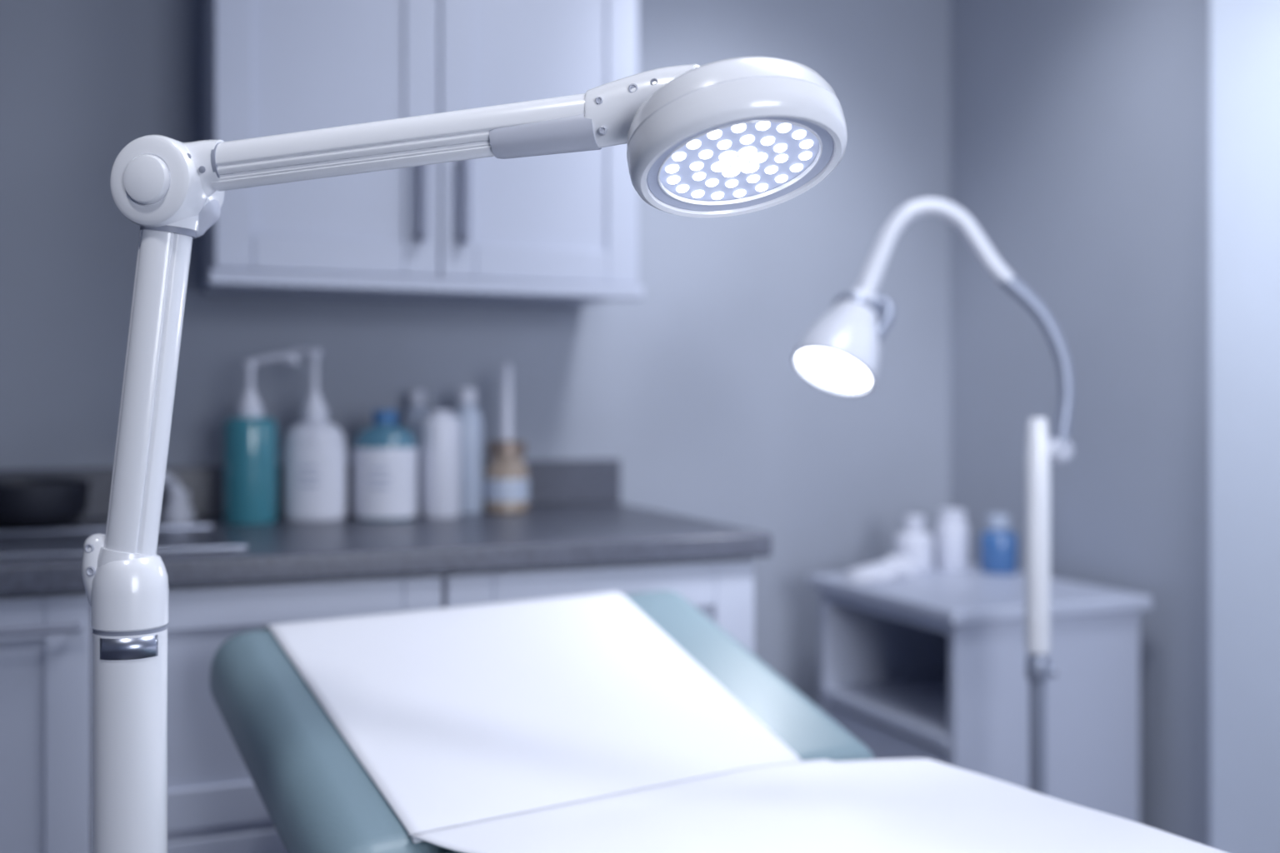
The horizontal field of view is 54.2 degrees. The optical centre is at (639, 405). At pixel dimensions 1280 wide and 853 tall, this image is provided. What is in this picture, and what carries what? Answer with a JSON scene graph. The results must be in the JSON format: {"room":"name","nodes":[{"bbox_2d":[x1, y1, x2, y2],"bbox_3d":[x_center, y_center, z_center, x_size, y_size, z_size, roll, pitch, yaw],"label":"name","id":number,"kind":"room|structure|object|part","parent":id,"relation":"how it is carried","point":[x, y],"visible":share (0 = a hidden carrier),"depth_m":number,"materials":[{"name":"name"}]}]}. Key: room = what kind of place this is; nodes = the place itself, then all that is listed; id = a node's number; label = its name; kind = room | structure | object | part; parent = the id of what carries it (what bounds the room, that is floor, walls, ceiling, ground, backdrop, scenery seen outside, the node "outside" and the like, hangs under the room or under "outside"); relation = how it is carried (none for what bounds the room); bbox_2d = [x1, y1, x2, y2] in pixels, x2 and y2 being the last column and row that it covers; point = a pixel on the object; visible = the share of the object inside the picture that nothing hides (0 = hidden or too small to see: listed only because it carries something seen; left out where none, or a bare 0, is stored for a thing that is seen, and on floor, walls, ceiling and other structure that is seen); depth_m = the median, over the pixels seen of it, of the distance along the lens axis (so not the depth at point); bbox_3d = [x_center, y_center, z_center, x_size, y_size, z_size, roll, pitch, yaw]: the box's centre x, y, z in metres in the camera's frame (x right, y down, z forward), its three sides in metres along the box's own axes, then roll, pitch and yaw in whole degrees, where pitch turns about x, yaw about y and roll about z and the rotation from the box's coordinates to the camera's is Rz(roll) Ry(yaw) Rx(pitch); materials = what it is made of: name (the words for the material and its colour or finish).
{"room":"examination room","nodes":[
{"label":"examination room","id":0,"kind":"room"},
{"bbox_2d":[0,0,949,708],"bbox_3d":[-0.910,-0.130,2.561,3.831,2.500,0.100,0,0,-22],"label":"wall","id":1,"kind":"structure","parent":0,"point":[694,384],"depth_m":2.88,"materials":[{"name":"paint"}]},
{"bbox_2d":[0,459,620,519],"bbox_3d":[-1.077,0.171,2.427,2.221,0.098,0.021,0,0,-22],"label":"backsplash","id":2,"kind":"structure","parent":1,"relation":"attached to","point":[557,482],"depth_m":2.61,"materials":[{"name":"laminate"}]},
{"bbox_2d":[202,0,644,305],"bbox_3d":[-0.433,-0.646,2.489,0.822,0.867,0.389,0,0,-22],"label":"upper cabinet","id":3,"kind":"object","parent":1,"relation":"attached to","point":[562,228],"visible":0.83,"depth_m":2.34,"materials":[{"name":"paint"}]},
{"bbox_3d":[-0.565,-0.274,2.279,0.269,0.065,0.020,0,0,-22],"label":"door rail","id":4,"kind":"part","parent":3,"relation":"part of","materials":[{"name":"paint"}]},
{"bbox_3d":[-0.567,-0.655,2.283,0.277,0.707,0.008,0,0,-22],"label":"door panel","id":5,"kind":"part","parent":3,"relation":"part of","materials":[{"name":"paint"}]},
{"bbox_3d":[-0.404,-0.388,2.312,0.020,0.170,0.039,0,0,-22],"label":"handle","id":6,"kind":"part","parent":3,"relation":"part of","materials":[{"name":"metal"}]},
{"bbox_3d":[-0.379,-0.226,2.356,0.822,0.026,0.038,0,0,-22],"label":"light rail","id":7,"kind":"part","parent":3,"relation":"part of","materials":[{"name":"paint"}]},
{"bbox_3d":[-0.330,-0.388,2.342,0.020,0.170,0.039,0,0,-22],"label":"handle","id":8,"kind":"part","parent":3,"relation":"part of","materials":[{"name":"metal"}]},
{"bbox_3d":[-0.192,-0.274,2.430,0.269,0.065,0.020,0,0,-22],"label":"door rail","id":9,"kind":"part","parent":3,"relation":"part of","materials":[{"name":"paint"}]},
{"bbox_3d":[-0.193,-0.655,2.434,0.277,0.707,0.008,0,0,-22],"label":"door panel","id":10,"kind":"part","parent":3,"relation":"part of","materials":[{"name":"paint"}]},
{"bbox_2d":[950,0,1209,846],"bbox_3d":[1.637,-0.130,1.236,0.100,2.500,4.265,0,0,-22],"label":"wall","id":11,"kind":"structure","parent":0,"point":[1079,129],"depth_m":2.69,"materials":[{"name":"paint"}]},
{"bbox_2d":[1209,0,1279,852],"bbox_3d":[1.317,-0.058,1.840,0.040,2.345,1.185,0,0,-22],"label":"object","id":12,"kind":"object","parent":11,"relation":"attached to","point":[1244,35],"visible":1,"depth_m":2.30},
{"bbox_3d":[-0.111,1.170,0.583,3.831,0.100,4.365,0,0,-22],"label":"floor","id":13,"kind":"structure","parent":0,"visible":0},
{"bbox_2d":[0,558,754,852],"bbox_3d":[-0.947,0.691,2.081,2.202,0.858,0.761,0,0,-22],"label":"base cabinet","id":14,"kind":"object","parent":13,"relation":"on","point":[215,806],"visible":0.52,"depth_m":1.83,"materials":[{"name":"paint"}]},
{"bbox_3d":[-0.989,0.636,1.703,0.330,0.625,0.008,0,0,-22],"label":"door panel","id":15,"kind":"part","parent":14,"relation":"part of","materials":[{"name":"paint"}]},
{"bbox_3d":[-0.987,0.298,1.699,0.322,0.060,0.020,0,0,-22],"label":"door rail","id":16,"kind":"part","parent":14,"relation":"part of","materials":[{"name":"paint"}]},
{"bbox_3d":[-0.846,0.310,1.728,0.142,0.010,0.031,0,0,-22],"label":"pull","id":17,"kind":"part","parent":14,"relation":"part of","materials":[{"name":"metal"}]},
{"bbox_3d":[-0.544,0.444,1.882,0.380,0.240,0.008,0,0,-22],"label":"drawer panel","id":18,"kind":"part","parent":14,"relation":"part of","materials":[{"name":"paint"}]},
{"bbox_3d":[-0.542,0.590,1.878,0.372,0.060,0.020,0,0,-22],"label":"drawer rail","id":19,"kind":"part","parent":14,"relation":"part of","materials":[{"name":"paint"}]},
{"bbox_3d":[-0.542,0.665,1.878,0.372,0.060,0.020,0,0,-22],"label":"drawer rail","id":20,"kind":"part","parent":14,"relation":"part of","materials":[{"name":"paint"}]},
{"bbox_3d":[-0.542,0.298,1.878,0.372,0.060,0.020,0,0,-22],"label":"drawer rail","id":21,"kind":"part","parent":14,"relation":"part of","materials":[{"name":"paint"}]},
{"bbox_2d":[0,459,771,596],"bbox_3d":[-0.941,0.192,2.089,2.221,0.140,0.750,0,0,-22],"label":"countertop","id":22,"kind":"structure","parent":14,"relation":"on","point":[574,517],"depth_m":2.11,"materials":[{"name":"stone"}]},
{"bbox_2d":[0,478,89,529],"bbox_3d":[-1.106,0.179,2.271,0.196,0.082,0.196,0,0,-22],"label":"bowl","id":23,"kind":"object","parent":22,"relation":"on","point":[39,503],"visible":0.98,"depth_m":2.20,"materials":[{"name":"ceramic"}]},
{"bbox_2d":[0,522,247,559],"bbox_3d":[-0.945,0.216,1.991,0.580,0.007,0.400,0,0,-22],"label":"sink","id":24,"kind":"object","parent":22,"relation":"in","point":[67,542],"visible":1,"depth_m":2.02,"materials":[{"name":"metal"}]},
{"bbox_2d":[0,527,223,552],"bbox_3d":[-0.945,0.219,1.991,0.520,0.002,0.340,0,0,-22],"label":"basin","id":25,"kind":"object","parent":24,"relation":"in","point":[60,539],"depth_m":2.05,"materials":[{"name":"metal"}]},
{"bbox_2d":[160,472,194,524],"bbox_3d":[-0.864,0.170,2.293,0.060,0.100,0.165,0,0,-3],"label":"faucet","id":26,"kind":"object","parent":22,"relation":"on","point":[177,510],"visible":0.63,"depth_m":2.33,"materials":[{"name":"grey metal"}]},
{"bbox_3d":[-0.874,0.148,2.285,0.037,0.055,0.149,0,0,0],"label":"tap spout","id":27,"kind":"part","parent":26,"relation":"part of","materials":[{"name":"white plastic"}]},
{"bbox_2d":[222,353,298,525],"bbox_3d":[-0.714,0.060,2.347,0.133,0.318,0.098,0,0,-22],"label":"bottle","id":28,"kind":"object","parent":22,"relation":"on","point":[249,438],"visible":1,"depth_m":2.30,"materials":[{"name":"teal plastic"}]},
{"bbox_3d":[-0.730,-0.033,2.340,0.024,0.105,0.024,0,0,-22],"label":"stem","id":29,"kind":"part","parent":28,"relation":"part of","materials":[{"name":"white plastic"}]},
{"bbox_2d":[282,348,346,522],"bbox_3d":[-0.621,0.055,2.389,0.115,0.329,0.096,0,0,-22],"label":"pump bottle","id":30,"kind":"object","parent":22,"relation":"on","point":[315,450],"visible":0.95,"depth_m":2.36,"materials":[{"name":"white plastic"}]},
{"bbox_2d":[299,484,317,485],"bbox_3d":[-0.622,0.149,2.345,0.032,0.004,0.013,0,0,-22],"label":"print","id":31,"kind":"object","parent":30,"relation":"on","point":[299,484],"depth_m":2.34},
{"bbox_2d":[297,475,319,477],"bbox_3d":[-0.622,0.133,2.345,0.038,0.004,0.015,0,0,-22],"label":"print","id":32,"kind":"object","parent":30,"relation":"on","point":[297,476],"depth_m":2.34},
{"bbox_2d":[300,466,316,468],"bbox_3d":[-0.622,0.116,2.345,0.027,0.004,0.011,0,0,-22],"label":"print","id":33,"kind":"object","parent":30,"relation":"on","point":[301,467],"depth_m":2.34},
{"bbox_3d":[-0.622,-0.040,2.390,0.024,0.135,0.024,0,0,-22],"label":"stem","id":34,"kind":"part","parent":30,"relation":"part of","materials":[{"name":"white plastic"}]},
{"bbox_2d":[353,410,417,521],"bbox_3d":[-0.493,0.114,2.418,0.120,0.211,0.110,0,0,-22],"label":"bottle","id":35,"kind":"object","parent":22,"relation":"on","point":[385,452],"visible":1,"depth_m":2.38,"materials":[{"name":"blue plastic"}]},
{"bbox_2d":[370,486,389,488],"bbox_3d":[-0.493,0.154,2.367,0.033,0.004,0.014,0,0,-22],"label":"print","id":36,"kind":"object","parent":35,"relation":"on","point":[370,487],"depth_m":2.37},
{"bbox_2d":[368,477,390,479],"bbox_3d":[-0.493,0.138,2.367,0.039,0.004,0.016,0,0,-22],"label":"print","id":37,"kind":"object","parent":35,"relation":"on","point":[369,478],"depth_m":2.37},
{"bbox_2d":[371,469,387,470],"bbox_3d":[-0.493,0.121,2.367,0.028,0.004,0.011,0,0,-22],"label":"print","id":38,"kind":"object","parent":35,"relation":"on","point":[372,469],"depth_m":2.37},
{"bbox_2d":[401,390,428,512],"bbox_3d":[-0.465,0.094,2.606,0.062,0.252,0.062,0,0,-22],"label":"bottle","id":39,"kind":"object","parent":22,"relation":"on","point":[412,419],"visible":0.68,"depth_m":2.58,"materials":[{"name":"plastic"}]},
{"bbox_2d":[420,410,460,518],"bbox_3d":[-0.395,0.115,2.472,0.080,0.210,0.080,0,0,-22],"label":"bottle","id":40,"kind":"object","parent":22,"relation":"on","point":[440,432],"visible":1,"depth_m":2.44,"materials":[{"name":"white plastic"}]},
{"bbox_2d":[453,388,483,514],"bbox_3d":[-0.354,0.092,2.564,0.066,0.255,0.066,0,0,-22],"label":"bottle","id":41,"kind":"object","parent":22,"relation":"on","point":[470,417],"visible":0.82,"depth_m":2.54,"materials":[{"name":"plastic"}]},
{"bbox_2d":[484,362,529,514],"bbox_3d":[-0.275,0.065,2.578,0.092,0.309,0.092,0,0,-22],"label":"jar","id":42,"kind":"object","parent":22,"relation":"on","point":[506,480],"visible":1,"depth_m":2.55,"materials":[{"name":"glass"}]},
{"bbox_3d":[-0.275,0.087,2.578,0.080,0.030,0.080,0,0,-22],"label":"lid","id":43,"kind":"part","parent":42,"relation":"part of","materials":[{"name":"beige plastic"}]},
{"bbox_3d":[-0.056,0.305,2.075,0.391,0.075,0.020,0,0,-22],"label":"door rail","id":44,"kind":"part","parent":14,"relation":"part of","materials":[{"name":"paint"}]},
{"bbox_3d":[-0.057,0.636,2.079,0.399,0.595,0.008,0,0,-22],"label":"door panel","id":45,"kind":"part","parent":14,"relation":"part of","materials":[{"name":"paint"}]},
{"bbox_2d":[81,55,847,852],"bbox_3d":[-0.235,0.418,1.073,0.802,1.403,0.311,0,0,18],"label":"lamp","id":46,"kind":"object","parent":13,"relation":"on","point":[741,135],"visible":1,"depth_m":1.11,"materials":[{"name":"white metal"}]},
{"bbox_3d":[-0.469,0.648,1.150,0.064,0.884,0.064,0,0,-22],"label":"post","id":47,"kind":"part","parent":46,"relation":"part of","materials":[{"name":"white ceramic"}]},
{"bbox_3d":[-0.452,-0.014,1.150,0.082,0.329,0.045,0,0,0],"label":"arm","id":48,"kind":"part","parent":46,"relation":"part of","materials":[{"name":"white metal"}]},
{"bbox_2d":[165,215,198,231],"bbox_3d":[-0.431,-0.174,1.150,0.060,0.027,0.060,0,0,-22],"label":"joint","id":49,"kind":"object","parent":46,"relation":"attached to","point":[173,222],"depth_m":1.13,"materials":[{"name":"white plastic"}]},
{"bbox_2d":[195,199,220,237],"bbox_3d":[-0.409,-0.178,1.159,0.038,0.044,0.036,0,0,-22],"label":"joint","id":50,"kind":"object","parent":46,"relation":"attached to","point":[207,211],"depth_m":1.15,"materials":[{"name":"grey plastic"}]},
{"bbox_3d":[-0.250,-0.214,1.108,0.278,0.038,0.021,0,0,13],"label":"arm rail","id":51,"kind":"part","parent":46,"relation":"part of","materials":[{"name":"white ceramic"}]},
{"bbox_3d":[-0.211,-0.233,1.099,0.374,0.065,0.031,0,0,13],"label":"arm","id":52,"kind":"part","parent":46,"relation":"part of","materials":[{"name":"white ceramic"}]},
{"bbox_3d":[0.082,-0.202,1.032,0.136,0.046,0.128,0,0,-22],"label":"led panel","id":53,"kind":"part","parent":46,"relation":"part of","materials":[{"name":"white plastic"}]},
{"bbox_2d":[209,590,1228,852],"bbox_3d":[0.145,0.704,1.202,0.812,0.831,1.539,0,0,-34],"label":"bed","id":54,"kind":"object","parent":13,"relation":"on","point":[607,722],"visible":1,"depth_m":1.47,"materials":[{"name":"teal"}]},
{"bbox_2d":[209,590,875,852],"bbox_3d":[-0.123,0.421,1.633,0.817,0.254,0.633,0,0,-22],"label":"backrest cushion","id":55,"kind":"object","parent":54,"relation":"on","point":[431,731],"depth_m":1.52,"materials":[{"name":"teal leather"}]},
{"bbox_2d":[792,198,1073,795],"bbox_3d":[0.567,0.385,2.078,0.617,1.468,0.394,0,0,-22],"label":"lamp","id":56,"kind":"object","parent":13,"relation":"on","point":[840,352],"visible":0.99,"depth_m":2.09,"materials":[{"name":"white metal"}]},
{"bbox_3d":[0.668,0.217,2.100,0.041,0.395,0.041,0,0,-22],"label":"post","id":57,"kind":"part","parent":56,"relation":"part of","materials":[{"name":"white metal"}]},
{"bbox_3d":[0.683,0.445,2.098,0.030,0.018,0.018,0,0,9],"label":"clamp knob","id":58,"kind":"part","parent":56,"relation":"part of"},
{"bbox_3d":[0.705,0.075,2.105,0.044,0.044,0.034,0,0,-17],"label":"bracket knob","id":59,"kind":"part","parent":56,"relation":"part of","materials":[{"name":"grey plastic"}]},
{"bbox_2d":[808,565,1151,823],"bbox_3d":[0.701,0.750,2.656,0.480,0.740,0.540,0,0,-22],"label":"side table","id":60,"kind":"object","parent":13,"relation":"on","point":[932,666],"visible":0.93,"depth_m":2.48,"materials":[{"name":"paint"}]},
{"bbox_2d":[840,555,919,584],"bbox_3d":[0.525,0.357,2.756,0.212,0.045,0.132,0,0,-44],"label":"crumpled gauze","id":61,"kind":"object","parent":60,"relation":"on","point":[892,568],"visible":1,"depth_m":2.73,"materials":[{"name":"fabric"}]},
{"bbox_2d":[823,675,948,751],"bbox_3d":[0.696,0.641,2.654,0.437,0.027,0.456,0,0,-22],"label":"shelf","id":62,"kind":"object","parent":60,"relation":"attached to","point":[915,707],"depth_m":2.66,"materials":[{"name":"paint"}]},
{"bbox_3d":[0.506,0.420,2.577,0.020,0.024,0.456,0,0,-22],"label":"rail","id":63,"kind":"part","parent":60,"relation":"part of","materials":[{"name":"paint"}]},
{"bbox_3d":[0.509,0.853,2.579,0.018,0.375,0.448,0,0,-22],"label":"drawer","id":64,"kind":"part","parent":60,"relation":"part of","materials":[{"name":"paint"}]},
{"bbox_2d":[895,515,933,574],"bbox_3d":[0.629,0.316,2.864,0.086,0.127,0.086,0,0,-22],"label":"medicine bottle","id":65,"kind":"object","parent":60,"relation":"on","point":[913,543],"visible":0.9,"depth_m":2.83,"materials":[{"name":"plastic"}]},
{"bbox_2d":[935,508,969,571],"bbox_3d":[0.724,0.310,2.897,0.076,0.139,0.076,0,0,-22],"label":"medicine bottle","id":66,"kind":"object","parent":60,"relation":"on","point":[952,529],"visible":1,"depth_m":2.87,"materials":[{"name":"plastic"}]},
{"bbox_2d":[980,513,1018,574],"bbox_3d":[0.817,0.314,2.849,0.084,0.132,0.084,0,0,-22],"label":"bottle","id":67,"kind":"object","parent":60,"relation":"on","point":[998,545],"visible":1,"depth_m":2.82,"materials":[{"name":"plastic"}]}
]}

